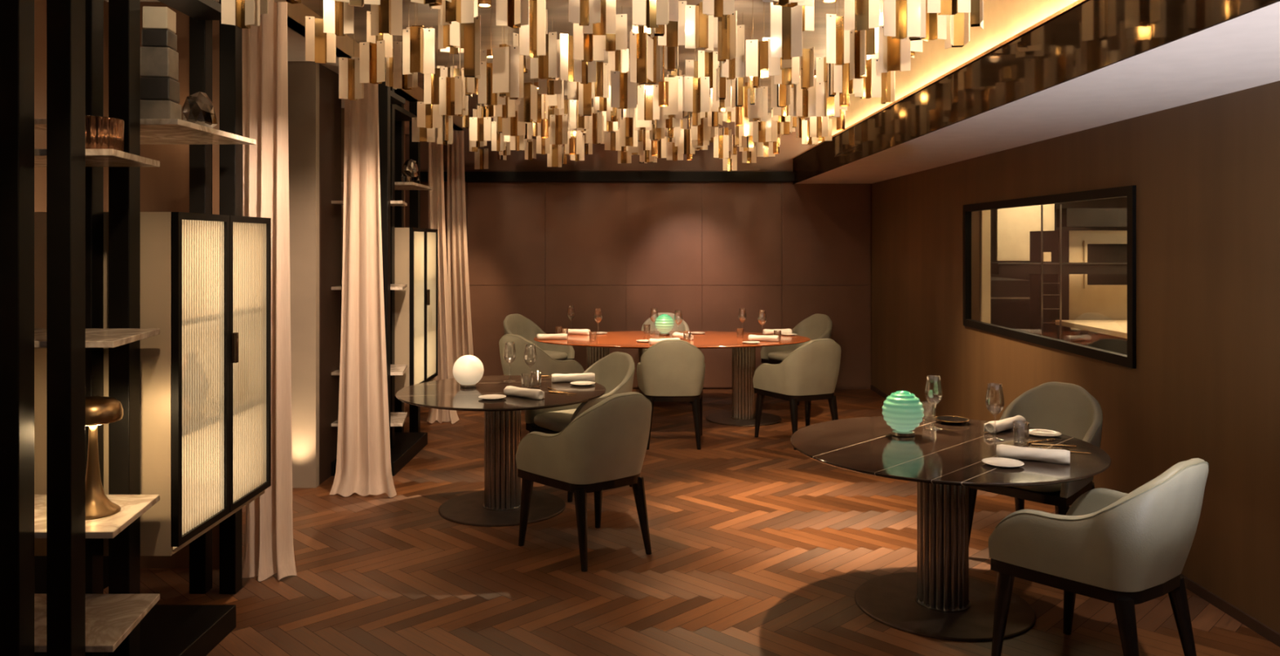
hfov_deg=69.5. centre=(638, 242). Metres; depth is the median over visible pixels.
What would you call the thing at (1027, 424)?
water tumbler
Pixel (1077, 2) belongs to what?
trim
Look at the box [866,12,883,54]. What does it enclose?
pendant
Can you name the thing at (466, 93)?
pendant
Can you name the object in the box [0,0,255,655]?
shelving unit
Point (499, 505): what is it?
dining table
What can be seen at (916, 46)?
pendant
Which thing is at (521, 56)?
pendant
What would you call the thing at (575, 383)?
plate
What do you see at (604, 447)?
dining chair
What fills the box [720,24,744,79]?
pendant
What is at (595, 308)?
wine glass
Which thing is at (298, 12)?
trim
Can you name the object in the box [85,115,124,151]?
ribbed bowl
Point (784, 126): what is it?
pendant
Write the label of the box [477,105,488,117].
pendant
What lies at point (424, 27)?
pendant
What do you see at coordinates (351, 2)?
pendant
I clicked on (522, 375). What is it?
water tumbler
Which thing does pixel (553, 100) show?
pendant
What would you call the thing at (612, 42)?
pendant
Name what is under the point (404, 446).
shelving unit
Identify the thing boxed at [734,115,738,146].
pendant
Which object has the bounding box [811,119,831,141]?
pendant
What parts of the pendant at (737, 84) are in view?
enamel plate, enamel plate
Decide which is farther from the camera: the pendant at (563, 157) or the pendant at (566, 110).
the pendant at (563, 157)
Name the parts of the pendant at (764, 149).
enamel plate, enamel plate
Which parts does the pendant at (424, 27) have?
enamel plate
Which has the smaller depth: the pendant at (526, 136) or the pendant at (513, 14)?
the pendant at (513, 14)
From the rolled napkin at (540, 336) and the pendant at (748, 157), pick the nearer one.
the rolled napkin at (540, 336)
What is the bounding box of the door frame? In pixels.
[979,209,990,323]
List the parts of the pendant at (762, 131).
enamel plate, enamel plate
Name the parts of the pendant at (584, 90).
enamel plate, plate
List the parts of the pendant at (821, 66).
enamel plate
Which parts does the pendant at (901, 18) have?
enamel plate, enamel plate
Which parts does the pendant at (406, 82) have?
enamel plate, enamel plate, plate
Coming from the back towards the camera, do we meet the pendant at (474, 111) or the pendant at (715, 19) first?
the pendant at (474, 111)
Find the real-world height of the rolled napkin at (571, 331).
0.059 m
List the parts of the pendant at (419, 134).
enamel plate, enamel plate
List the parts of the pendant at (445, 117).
enamel plate, enamel plate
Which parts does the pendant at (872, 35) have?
enamel plate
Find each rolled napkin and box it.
[503,386,544,399]
[537,333,567,339]
[551,373,595,382]
[562,328,590,335]
[648,337,679,344]
[672,332,693,340]
[747,334,779,342]
[763,328,791,334]
[983,415,1026,433]
[995,444,1070,464]
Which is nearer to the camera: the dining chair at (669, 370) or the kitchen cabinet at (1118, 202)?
the dining chair at (669, 370)
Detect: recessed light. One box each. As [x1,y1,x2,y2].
[478,0,490,7]
[486,48,492,57]
[534,82,538,88]
[822,0,836,3]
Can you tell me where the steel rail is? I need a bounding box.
[990,297,1030,298]
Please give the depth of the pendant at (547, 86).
6.86 m
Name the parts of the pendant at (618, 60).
enamel plate, enamel plate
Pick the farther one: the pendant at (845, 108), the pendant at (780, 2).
the pendant at (845, 108)
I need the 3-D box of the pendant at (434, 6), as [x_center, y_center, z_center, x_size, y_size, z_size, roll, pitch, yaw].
[-0.848,-1.239,4.127,0.126,0.402,0.098,0,0,3]
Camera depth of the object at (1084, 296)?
8.30 m
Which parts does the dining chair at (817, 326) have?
seat frame, seat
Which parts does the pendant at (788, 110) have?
enamel plate, enamel plate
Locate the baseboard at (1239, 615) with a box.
[871,385,1279,647]
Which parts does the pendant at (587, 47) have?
enamel plate, enamel plate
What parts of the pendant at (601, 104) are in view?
enamel plate, enamel plate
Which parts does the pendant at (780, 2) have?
plate, enamel plate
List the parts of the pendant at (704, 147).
enamel plate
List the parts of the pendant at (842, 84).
enamel plate, enamel plate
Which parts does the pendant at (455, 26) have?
enamel plate, enamel plate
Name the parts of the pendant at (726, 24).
enamel plate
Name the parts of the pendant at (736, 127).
enamel plate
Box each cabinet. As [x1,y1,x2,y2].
[34,212,271,555]
[341,227,437,395]
[990,277,1030,333]
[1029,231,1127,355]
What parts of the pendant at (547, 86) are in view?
enamel plate, enamel plate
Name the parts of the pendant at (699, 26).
enamel plate, enamel plate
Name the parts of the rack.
post, post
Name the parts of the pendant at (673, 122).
enamel plate, enamel plate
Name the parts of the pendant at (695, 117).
enamel plate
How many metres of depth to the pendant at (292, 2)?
4.10 m
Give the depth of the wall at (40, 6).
4.26 m
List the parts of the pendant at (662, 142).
enamel plate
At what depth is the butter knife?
4.12 m
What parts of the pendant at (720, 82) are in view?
enamel plate, enamel plate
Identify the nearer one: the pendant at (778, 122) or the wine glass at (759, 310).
the pendant at (778, 122)
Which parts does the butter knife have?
blade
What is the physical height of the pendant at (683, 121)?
0.458 m
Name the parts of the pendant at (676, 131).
enamel plate, enamel plate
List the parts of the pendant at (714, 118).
enamel plate, plate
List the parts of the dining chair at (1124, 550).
leg, leg, seat frame, leg, leg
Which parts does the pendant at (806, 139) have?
enamel plate, enamel plate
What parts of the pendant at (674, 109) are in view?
enamel plate, plate, enamel plate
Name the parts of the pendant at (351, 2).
enamel plate, enamel plate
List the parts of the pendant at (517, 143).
enamel plate, enamel plate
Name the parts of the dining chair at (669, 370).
leg, seat frame, leg, leg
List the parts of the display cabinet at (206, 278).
door, reeded glass, handle, reeded glass, door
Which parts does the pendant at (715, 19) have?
enamel plate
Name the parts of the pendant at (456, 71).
enamel plate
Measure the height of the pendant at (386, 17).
0.384 m
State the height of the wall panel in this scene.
0.600 m
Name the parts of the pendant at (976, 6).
enamel plate, enamel plate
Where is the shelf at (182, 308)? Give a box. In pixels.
[182,308,245,319]
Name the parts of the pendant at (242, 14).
enamel plate, plate, enamel plate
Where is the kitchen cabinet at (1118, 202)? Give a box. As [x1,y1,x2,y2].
[990,196,1127,279]
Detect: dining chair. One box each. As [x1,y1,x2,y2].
[498,333,584,376]
[503,313,574,360]
[515,391,652,572]
[524,351,635,502]
[636,339,705,449]
[638,312,691,403]
[752,338,840,450]
[760,313,831,405]
[968,382,1102,543]
[988,457,1208,655]
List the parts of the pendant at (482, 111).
enamel plate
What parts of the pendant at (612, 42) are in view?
enamel plate, enamel plate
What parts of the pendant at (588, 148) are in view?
enamel plate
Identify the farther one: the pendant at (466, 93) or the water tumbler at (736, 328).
the water tumbler at (736, 328)
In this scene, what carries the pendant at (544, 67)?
hanging from the ceiling at (755, 15)
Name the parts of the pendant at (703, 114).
enamel plate, enamel plate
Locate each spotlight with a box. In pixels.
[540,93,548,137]
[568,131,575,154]
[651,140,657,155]
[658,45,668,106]
[686,111,692,159]
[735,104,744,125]
[773,137,779,153]
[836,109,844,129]
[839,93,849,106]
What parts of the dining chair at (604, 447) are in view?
leg, seat frame, leg, leg, leg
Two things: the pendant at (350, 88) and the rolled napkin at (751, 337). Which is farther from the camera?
the rolled napkin at (751, 337)
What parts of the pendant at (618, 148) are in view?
enamel plate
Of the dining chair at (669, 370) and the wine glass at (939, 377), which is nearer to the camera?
the wine glass at (939, 377)
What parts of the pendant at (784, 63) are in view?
enamel plate, enamel plate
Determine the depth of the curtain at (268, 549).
4.66 m
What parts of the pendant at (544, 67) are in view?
enamel plate, enamel plate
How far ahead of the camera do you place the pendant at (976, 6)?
3.85 m
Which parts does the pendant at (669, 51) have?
enamel plate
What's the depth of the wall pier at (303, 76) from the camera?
6.35 m
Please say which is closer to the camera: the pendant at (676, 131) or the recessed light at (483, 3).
the recessed light at (483, 3)
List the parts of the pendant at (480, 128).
enamel plate, enamel plate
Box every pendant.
[221,0,260,28]
[260,0,267,13]
[274,0,301,4]
[305,16,335,63]
[323,0,353,35]
[333,0,380,6]
[338,6,364,100]
[359,35,385,84]
[366,10,392,57]
[370,0,402,35]
[385,48,396,89]
[393,40,417,89]
[402,2,435,74]
[405,25,432,28]
[410,0,451,9]
[412,74,435,142]
[417,101,440,128]
[423,25,447,104]
[431,5,440,9]
[435,128,439,137]
[436,115,453,144]
[437,65,457,77]
[438,8,459,48]
[439,75,462,115]
[440,0,473,26]
[440,46,463,53]
[442,115,448,142]
[449,0,478,48]
[450,67,465,111]
[457,95,467,116]
[459,15,480,79]
[462,100,469,128]
[465,77,472,97]
[466,49,486,94]
[469,101,477,152]
[469,116,491,141]
[470,141,486,147]
[472,108,477,117]
[474,148,488,169]
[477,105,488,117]
[478,0,505,105]
[484,103,495,117]
[491,121,506,151]
[492,26,519,98]
[493,115,497,121]
[495,26,515,118]
[496,0,528,28]
[497,116,502,133]
[497,151,506,159]
[498,142,510,155]
[502,111,525,136]
[504,135,510,142]
[505,26,524,101]
[507,33,519,104]
[510,135,524,151]
[512,32,530,73]
[517,78,537,123]
[519,0,546,57]
[520,138,527,151]
[524,123,531,139]
[524,137,536,160]
[525,8,547,58]
[527,79,540,136]
[530,31,556,79]
[533,91,547,123]
[536,127,550,154]
[538,78,562,94]
[546,39,559,79]
[546,144,561,167]
[547,80,563,109]
[547,106,558,127]
[549,93,568,144]
[558,98,573,131]
[560,33,573,81]
[561,146,566,164]
[564,80,567,95]
[564,130,582,154]
[567,80,593,99]
[568,0,600,26]
[569,98,584,160]
[569,99,589,128]
[573,22,604,62]
[573,58,595,84]
[576,107,596,131]
[578,82,595,116]
[582,0,615,35]
[582,132,592,154]
[586,111,604,143]
[595,62,608,97]
[595,85,613,111]
[601,111,617,131]
[604,13,626,51]
[604,132,615,150]
[605,107,621,122]
[608,48,628,85]
[610,70,636,109]
[615,128,627,151]
[617,151,631,164]
[619,117,637,146]
[623,107,634,118]
[627,129,643,155]
[629,26,653,85]
[631,0,668,27]
[631,24,650,33]
[634,104,652,130]
[636,83,646,104]
[637,84,659,120]
[637,129,642,142]
[639,141,654,162]
[640,31,661,84]
[643,129,650,150]
[648,81,658,141]
[650,24,664,38]
[651,136,666,158]
[654,120,665,140]
[657,0,686,46]
[657,106,679,128]
[663,75,682,119]
[664,45,678,71]
[665,118,680,137]
[666,74,687,111]
[666,136,683,160]
[666,137,672,142]
[667,67,681,75]
[668,0,678,21]
[675,118,687,146]
[679,115,694,154]
[682,64,687,118]
[684,3,713,50]
[684,75,709,112]
[685,59,697,77]
[690,116,711,141]
[691,112,700,126]
[691,139,709,146]
[693,145,707,150]
[694,1,717,48]
[697,49,719,88]
[700,111,715,137]
[702,0,734,17]
[707,94,722,127]
[709,126,718,142]
[710,86,733,112]
[712,77,730,108]
[713,126,728,158]
[715,63,725,101]
[717,10,737,63]
[719,122,731,151]
[719,151,736,159]
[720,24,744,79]
[722,106,735,122]
[722,151,737,171]
[730,134,736,155]
[731,77,743,107]
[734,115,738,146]
[737,136,742,146]
[738,116,752,136]
[739,146,754,151]
[742,135,756,147]
[742,145,756,163]
[743,76,750,117]
[746,39,780,77]
[747,85,768,122]
[750,76,755,104]
[752,76,759,88]
[752,77,771,142]
[756,142,774,157]
[762,0,804,5]
[762,37,791,69]
[770,2,802,59]
[771,75,791,107]
[771,109,779,134]
[771,117,777,142]
[773,56,799,84]
[773,88,793,115]
[773,115,790,122]
[779,116,791,135]
[781,0,813,7]
[789,116,796,128]
[789,127,795,132]
[793,77,816,117]
[795,116,804,137]
[800,46,813,90]
[801,120,817,144]
[802,0,813,31]
[809,115,828,137]
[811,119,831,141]
[815,56,827,81]
[815,80,839,117]
[826,1,835,97]
[826,13,852,65]
[833,62,861,93]
[840,106,847,110]
[844,0,879,31]
[849,29,866,79]
[854,58,881,98]
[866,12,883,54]
[878,25,911,72]
[880,71,894,104]
[883,0,920,39]
[905,36,928,41]
[911,40,922,57]
[916,0,946,39]
[927,0,970,14]
[944,13,969,48]
[970,0,983,29]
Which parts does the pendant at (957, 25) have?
enamel plate, enamel plate, plate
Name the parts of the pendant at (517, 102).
enamel plate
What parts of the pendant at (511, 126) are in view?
enamel plate, enamel plate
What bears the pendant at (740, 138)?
hanging from the ceiling at (755, 15)
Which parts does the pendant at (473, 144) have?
enamel plate, enamel plate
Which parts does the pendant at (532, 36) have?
enamel plate, enamel plate, plate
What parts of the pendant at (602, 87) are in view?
enamel plate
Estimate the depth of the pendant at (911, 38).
4.45 m
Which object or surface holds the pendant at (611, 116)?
hanging from the ceiling at (755, 15)
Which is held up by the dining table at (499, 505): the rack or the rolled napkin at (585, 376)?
the rolled napkin at (585, 376)
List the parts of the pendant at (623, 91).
enamel plate, enamel plate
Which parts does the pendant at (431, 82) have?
enamel plate, enamel plate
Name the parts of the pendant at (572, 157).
enamel plate, enamel plate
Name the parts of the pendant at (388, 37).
enamel plate, enamel plate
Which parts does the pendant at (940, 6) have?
enamel plate, enamel plate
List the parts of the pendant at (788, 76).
enamel plate, enamel plate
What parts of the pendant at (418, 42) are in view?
enamel plate, enamel plate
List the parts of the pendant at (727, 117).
enamel plate, enamel plate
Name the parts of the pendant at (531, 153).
enamel plate, plate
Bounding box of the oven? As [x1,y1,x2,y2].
[1083,240,1127,288]
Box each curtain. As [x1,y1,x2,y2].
[242,0,297,582]
[329,57,396,497]
[426,115,459,424]
[447,130,473,378]
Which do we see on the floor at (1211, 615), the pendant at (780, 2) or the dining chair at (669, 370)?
the dining chair at (669, 370)
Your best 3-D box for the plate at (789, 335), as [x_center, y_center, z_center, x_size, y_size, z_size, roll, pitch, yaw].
[1.532,0.933,9.356,0.168,0.013,0.168,0,0,0]
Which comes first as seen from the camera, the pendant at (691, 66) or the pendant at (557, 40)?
the pendant at (557, 40)
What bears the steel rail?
attached to the cabinet at (1013, 313)
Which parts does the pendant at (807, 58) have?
enamel plate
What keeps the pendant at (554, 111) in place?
hanging from the ceiling at (755, 15)
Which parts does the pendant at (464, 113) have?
enamel plate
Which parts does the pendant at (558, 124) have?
enamel plate, enamel plate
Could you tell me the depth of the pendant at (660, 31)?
4.06 m
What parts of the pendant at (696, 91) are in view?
enamel plate, enamel plate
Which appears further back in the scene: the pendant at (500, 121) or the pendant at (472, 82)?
the pendant at (500, 121)
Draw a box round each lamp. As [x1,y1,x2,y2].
[85,395,123,519]
[452,355,484,388]
[654,314,674,335]
[881,391,924,437]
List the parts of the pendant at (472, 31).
plate, enamel plate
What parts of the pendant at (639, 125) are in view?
enamel plate, plate, enamel plate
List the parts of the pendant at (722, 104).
enamel plate, enamel plate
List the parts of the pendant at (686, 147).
enamel plate, enamel plate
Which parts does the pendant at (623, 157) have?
enamel plate, enamel plate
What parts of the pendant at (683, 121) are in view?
enamel plate, enamel plate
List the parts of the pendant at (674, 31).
enamel plate, enamel plate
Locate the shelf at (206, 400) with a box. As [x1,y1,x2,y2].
[182,400,254,430]
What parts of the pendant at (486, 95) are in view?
enamel plate, enamel plate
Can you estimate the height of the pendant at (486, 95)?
0.649 m
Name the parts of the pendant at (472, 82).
enamel plate, enamel plate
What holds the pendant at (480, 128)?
hanging from the ceiling at (755, 15)
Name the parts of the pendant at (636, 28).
enamel plate, enamel plate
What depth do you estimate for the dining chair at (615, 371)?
6.42 m
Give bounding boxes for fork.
[548,391,576,394]
[1026,438,1054,444]
[1031,443,1076,446]
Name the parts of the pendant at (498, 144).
enamel plate, enamel plate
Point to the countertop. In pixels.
(1118, 328)
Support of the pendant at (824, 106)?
hanging from the ceiling at (755, 15)
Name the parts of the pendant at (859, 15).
enamel plate, enamel plate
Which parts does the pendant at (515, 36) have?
enamel plate, plate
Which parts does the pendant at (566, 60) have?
enamel plate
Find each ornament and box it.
[181,91,217,128]
[401,159,420,183]
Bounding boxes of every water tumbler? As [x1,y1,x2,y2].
[520,373,532,389]
[530,371,541,386]
[589,331,596,342]
[643,324,650,333]
[683,330,690,341]
[736,328,743,338]
[922,401,936,422]
[1013,421,1029,444]
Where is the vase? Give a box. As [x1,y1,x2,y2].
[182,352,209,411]
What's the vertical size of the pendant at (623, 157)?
0.577 m
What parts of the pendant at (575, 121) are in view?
enamel plate, enamel plate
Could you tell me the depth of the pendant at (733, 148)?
9.11 m
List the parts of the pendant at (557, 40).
plate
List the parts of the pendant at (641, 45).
enamel plate, plate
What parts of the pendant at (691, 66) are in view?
enamel plate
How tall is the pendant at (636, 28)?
0.335 m
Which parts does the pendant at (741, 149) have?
enamel plate, enamel plate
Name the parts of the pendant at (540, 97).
enamel plate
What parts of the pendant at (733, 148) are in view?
enamel plate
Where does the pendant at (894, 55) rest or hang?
hanging from the ceiling at (755, 15)
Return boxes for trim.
[287,2,462,130]
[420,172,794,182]
[791,0,1087,159]
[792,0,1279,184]
[1056,208,1127,226]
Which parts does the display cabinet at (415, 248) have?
door, reeded glass, handle, reeded glass, door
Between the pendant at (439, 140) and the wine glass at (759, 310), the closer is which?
the pendant at (439, 140)
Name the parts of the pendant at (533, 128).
enamel plate, enamel plate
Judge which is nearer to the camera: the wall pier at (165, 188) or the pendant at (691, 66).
the wall pier at (165, 188)
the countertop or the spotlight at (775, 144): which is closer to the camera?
the countertop
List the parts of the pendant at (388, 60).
enamel plate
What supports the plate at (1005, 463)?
on the dining table at (940, 601)
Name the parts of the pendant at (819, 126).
enamel plate, enamel plate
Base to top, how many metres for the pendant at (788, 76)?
0.449 m
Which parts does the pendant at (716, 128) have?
enamel plate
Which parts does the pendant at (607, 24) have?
enamel plate, enamel plate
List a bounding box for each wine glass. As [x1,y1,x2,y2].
[503,342,515,382]
[524,344,537,384]
[567,306,575,319]
[593,308,602,334]
[674,310,682,325]
[737,308,746,333]
[757,310,766,324]
[924,375,942,429]
[985,383,1004,440]
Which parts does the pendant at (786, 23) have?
enamel plate, enamel plate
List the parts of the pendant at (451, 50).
enamel plate, enamel plate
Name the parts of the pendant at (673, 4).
plate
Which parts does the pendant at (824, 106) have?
enamel plate, enamel plate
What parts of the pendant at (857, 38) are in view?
enamel plate, enamel plate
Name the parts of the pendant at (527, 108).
enamel plate, plate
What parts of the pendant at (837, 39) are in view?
enamel plate, enamel plate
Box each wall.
[34,0,342,227]
[319,63,341,484]
[404,117,871,389]
[871,80,1279,634]
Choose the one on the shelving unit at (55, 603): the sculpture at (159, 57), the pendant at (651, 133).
the sculpture at (159, 57)
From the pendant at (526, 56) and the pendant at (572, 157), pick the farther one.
the pendant at (572, 157)
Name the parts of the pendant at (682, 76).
enamel plate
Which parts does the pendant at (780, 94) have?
enamel plate, plate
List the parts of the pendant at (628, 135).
enamel plate, enamel plate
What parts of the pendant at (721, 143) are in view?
enamel plate, enamel plate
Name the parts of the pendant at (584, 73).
enamel plate, enamel plate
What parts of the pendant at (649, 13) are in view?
enamel plate, enamel plate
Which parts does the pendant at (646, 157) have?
enamel plate, enamel plate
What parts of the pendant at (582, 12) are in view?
enamel plate, enamel plate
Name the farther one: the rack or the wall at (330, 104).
the rack
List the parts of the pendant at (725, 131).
enamel plate, plate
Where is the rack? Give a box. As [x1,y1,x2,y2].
[990,204,1127,340]
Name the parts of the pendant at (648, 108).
enamel plate, enamel plate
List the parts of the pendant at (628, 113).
enamel plate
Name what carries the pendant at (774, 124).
hanging from the ceiling at (755, 15)
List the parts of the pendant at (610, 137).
enamel plate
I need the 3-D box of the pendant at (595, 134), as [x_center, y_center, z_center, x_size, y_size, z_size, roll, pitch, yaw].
[-0.346,-1.124,7.517,0.141,0.632,0.088,0,0,15]
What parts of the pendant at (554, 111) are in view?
enamel plate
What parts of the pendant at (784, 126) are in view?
enamel plate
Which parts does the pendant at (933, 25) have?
enamel plate, enamel plate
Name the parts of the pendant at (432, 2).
enamel plate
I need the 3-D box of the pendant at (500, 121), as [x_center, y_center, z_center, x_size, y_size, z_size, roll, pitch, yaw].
[-1.000,-1.119,6.672,0.039,0.641,0.156,0,0,-5]
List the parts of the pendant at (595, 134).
enamel plate, enamel plate, plate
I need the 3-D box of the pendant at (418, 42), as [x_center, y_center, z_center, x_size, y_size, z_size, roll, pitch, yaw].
[-1.066,-1.128,4.440,0.161,0.624,0.056,0,0,6]
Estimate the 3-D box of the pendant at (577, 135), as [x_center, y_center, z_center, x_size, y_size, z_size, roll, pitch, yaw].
[-0.607,-1.135,8.643,0.161,0.610,0.056,0,0,-6]
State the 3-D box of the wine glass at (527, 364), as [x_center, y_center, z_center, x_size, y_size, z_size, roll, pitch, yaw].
[-0.717,0.807,6.125,0.087,0.264,0.085,0,0,0]
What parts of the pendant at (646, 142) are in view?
enamel plate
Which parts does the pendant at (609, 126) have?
enamel plate, enamel plate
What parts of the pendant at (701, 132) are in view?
enamel plate, enamel plate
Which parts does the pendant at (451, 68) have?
enamel plate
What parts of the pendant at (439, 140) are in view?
enamel plate, enamel plate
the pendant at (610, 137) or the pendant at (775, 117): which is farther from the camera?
the pendant at (610, 137)
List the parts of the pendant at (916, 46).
plate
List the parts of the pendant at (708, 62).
enamel plate, enamel plate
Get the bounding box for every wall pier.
[107,1,219,568]
[242,61,319,488]
[342,107,404,423]
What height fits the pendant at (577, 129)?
0.498 m
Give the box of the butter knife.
[1041,448,1091,453]
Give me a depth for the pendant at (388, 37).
5.20 m
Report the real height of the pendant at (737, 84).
0.588 m
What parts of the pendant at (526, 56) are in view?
enamel plate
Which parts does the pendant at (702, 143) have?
enamel plate, enamel plate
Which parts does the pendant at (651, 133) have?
enamel plate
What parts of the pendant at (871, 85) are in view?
enamel plate, enamel plate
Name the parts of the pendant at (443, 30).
enamel plate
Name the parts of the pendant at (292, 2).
enamel plate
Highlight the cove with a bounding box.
[813,0,1077,145]
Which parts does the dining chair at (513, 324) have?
seat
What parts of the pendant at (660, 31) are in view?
enamel plate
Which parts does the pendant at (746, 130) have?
enamel plate, enamel plate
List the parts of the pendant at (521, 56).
enamel plate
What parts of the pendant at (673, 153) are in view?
enamel plate, enamel plate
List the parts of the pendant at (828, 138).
enamel plate, enamel plate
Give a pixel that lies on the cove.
(1003, 20)
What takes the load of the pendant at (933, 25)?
hanging from the ceiling at (755, 15)
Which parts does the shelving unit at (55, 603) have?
post, post, post, shelf, shelf, shelf, shelf, post, shelf, rail, post, post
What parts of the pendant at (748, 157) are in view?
enamel plate, enamel plate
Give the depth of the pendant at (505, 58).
4.97 m
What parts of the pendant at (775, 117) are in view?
enamel plate, enamel plate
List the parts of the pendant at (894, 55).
enamel plate, enamel plate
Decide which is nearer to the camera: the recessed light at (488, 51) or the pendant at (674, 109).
the pendant at (674, 109)
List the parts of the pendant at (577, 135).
enamel plate, enamel plate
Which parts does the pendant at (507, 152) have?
enamel plate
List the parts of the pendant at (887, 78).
enamel plate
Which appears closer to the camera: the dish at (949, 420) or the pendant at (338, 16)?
the pendant at (338, 16)
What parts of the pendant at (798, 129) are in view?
enamel plate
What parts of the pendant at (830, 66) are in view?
enamel plate, enamel plate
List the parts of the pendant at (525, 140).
enamel plate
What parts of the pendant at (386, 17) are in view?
enamel plate, enamel plate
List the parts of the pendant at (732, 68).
plate, enamel plate, enamel plate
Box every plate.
[478,394,506,399]
[569,381,595,386]
[591,332,607,334]
[635,339,648,342]
[690,332,705,334]
[742,341,759,343]
[781,333,797,336]
[982,457,1024,468]
[1028,429,1062,437]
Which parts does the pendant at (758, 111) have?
plate, enamel plate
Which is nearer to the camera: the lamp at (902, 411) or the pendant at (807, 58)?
the lamp at (902, 411)
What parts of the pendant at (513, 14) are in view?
enamel plate, enamel plate, plate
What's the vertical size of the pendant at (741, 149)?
0.448 m
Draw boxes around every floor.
[103,389,1279,655]
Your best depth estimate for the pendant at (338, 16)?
4.42 m
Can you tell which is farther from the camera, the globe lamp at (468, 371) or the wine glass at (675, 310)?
the wine glass at (675, 310)
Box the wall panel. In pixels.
[995,204,1054,261]
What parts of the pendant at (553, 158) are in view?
enamel plate, enamel plate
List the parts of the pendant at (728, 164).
enamel plate, enamel plate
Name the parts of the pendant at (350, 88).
enamel plate, enamel plate, plate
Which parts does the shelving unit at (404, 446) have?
shelf, shelf, shelf, shelf, post, shelf, post, rail, post, rail, post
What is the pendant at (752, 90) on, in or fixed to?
hanging from the ceiling at (755, 15)
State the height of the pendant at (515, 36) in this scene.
0.318 m
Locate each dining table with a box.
[395,375,606,527]
[533,330,810,426]
[790,416,1111,642]
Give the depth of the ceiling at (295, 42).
6.08 m
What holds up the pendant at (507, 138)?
hanging from the ceiling at (755, 15)
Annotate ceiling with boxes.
[104,0,462,134]
[301,0,883,117]
[796,1,1279,183]
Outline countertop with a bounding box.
[1055,320,1127,342]
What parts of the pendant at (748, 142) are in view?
enamel plate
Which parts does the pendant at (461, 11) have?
enamel plate, enamel plate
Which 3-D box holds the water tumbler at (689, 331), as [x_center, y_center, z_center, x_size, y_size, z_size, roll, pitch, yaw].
[0.467,0.892,8.801,0.072,0.095,0.072,0,0,0]
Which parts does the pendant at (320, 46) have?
enamel plate, enamel plate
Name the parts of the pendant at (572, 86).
enamel plate, enamel plate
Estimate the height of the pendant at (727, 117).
0.346 m
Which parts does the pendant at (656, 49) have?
plate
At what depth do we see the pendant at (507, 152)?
9.95 m
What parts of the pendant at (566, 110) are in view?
enamel plate, enamel plate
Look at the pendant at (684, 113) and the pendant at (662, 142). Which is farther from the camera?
the pendant at (662, 142)
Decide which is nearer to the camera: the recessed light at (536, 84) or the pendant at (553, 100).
the pendant at (553, 100)
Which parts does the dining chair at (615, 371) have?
seat frame, seat, leg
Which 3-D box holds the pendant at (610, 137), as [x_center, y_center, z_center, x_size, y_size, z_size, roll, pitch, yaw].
[-0.264,-1.207,9.719,0.177,0.465,0.053,0,0,3]
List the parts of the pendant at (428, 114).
enamel plate, enamel plate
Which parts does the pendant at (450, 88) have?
enamel plate, enamel plate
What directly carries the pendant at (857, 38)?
hanging from the ceiling at (755, 15)
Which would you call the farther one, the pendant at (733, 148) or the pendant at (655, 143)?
the pendant at (733, 148)
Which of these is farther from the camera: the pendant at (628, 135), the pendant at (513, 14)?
the pendant at (628, 135)
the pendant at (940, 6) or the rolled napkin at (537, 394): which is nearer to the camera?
the pendant at (940, 6)
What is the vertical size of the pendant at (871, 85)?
0.616 m
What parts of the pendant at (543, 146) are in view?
enamel plate, enamel plate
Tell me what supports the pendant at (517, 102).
hanging from the ceiling at (755, 15)
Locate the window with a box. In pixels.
[963,185,1136,368]
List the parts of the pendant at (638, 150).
plate, enamel plate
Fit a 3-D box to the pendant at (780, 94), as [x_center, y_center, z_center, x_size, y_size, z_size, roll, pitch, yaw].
[0.995,-1.193,6.412,0.098,0.494,0.126,0,0,-16]
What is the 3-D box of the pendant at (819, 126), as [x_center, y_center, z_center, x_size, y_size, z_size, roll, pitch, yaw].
[1.409,-1.130,7.163,0.141,0.620,0.088,0,0,17]
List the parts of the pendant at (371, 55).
enamel plate, enamel plate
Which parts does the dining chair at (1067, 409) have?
leg, leg, seat frame, seat, leg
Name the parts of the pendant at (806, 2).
enamel plate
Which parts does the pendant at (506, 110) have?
enamel plate, enamel plate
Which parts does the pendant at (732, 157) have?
enamel plate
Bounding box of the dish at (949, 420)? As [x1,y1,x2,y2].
[934,415,969,424]
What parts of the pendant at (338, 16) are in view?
enamel plate, enamel plate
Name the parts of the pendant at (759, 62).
enamel plate, enamel plate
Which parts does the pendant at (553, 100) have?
plate, enamel plate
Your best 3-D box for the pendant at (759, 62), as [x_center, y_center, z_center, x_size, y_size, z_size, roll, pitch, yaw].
[0.647,-1.149,4.761,0.177,0.582,0.053,0,0,14]
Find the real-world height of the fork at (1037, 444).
0.010 m
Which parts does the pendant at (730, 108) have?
enamel plate, enamel plate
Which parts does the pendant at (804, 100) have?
plate, enamel plate, enamel plate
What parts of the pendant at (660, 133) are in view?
enamel plate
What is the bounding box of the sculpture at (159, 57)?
[140,6,181,119]
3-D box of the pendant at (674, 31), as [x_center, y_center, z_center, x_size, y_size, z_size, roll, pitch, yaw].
[0.185,-1.254,5.004,0.156,0.372,0.039,0,0,3]
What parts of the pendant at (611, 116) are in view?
enamel plate, plate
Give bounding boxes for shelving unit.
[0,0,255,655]
[331,81,433,475]
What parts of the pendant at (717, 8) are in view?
enamel plate, enamel plate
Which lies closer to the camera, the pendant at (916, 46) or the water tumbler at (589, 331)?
the pendant at (916, 46)
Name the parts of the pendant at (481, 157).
enamel plate, enamel plate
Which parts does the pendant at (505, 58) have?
plate, enamel plate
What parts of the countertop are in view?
worktop leg frame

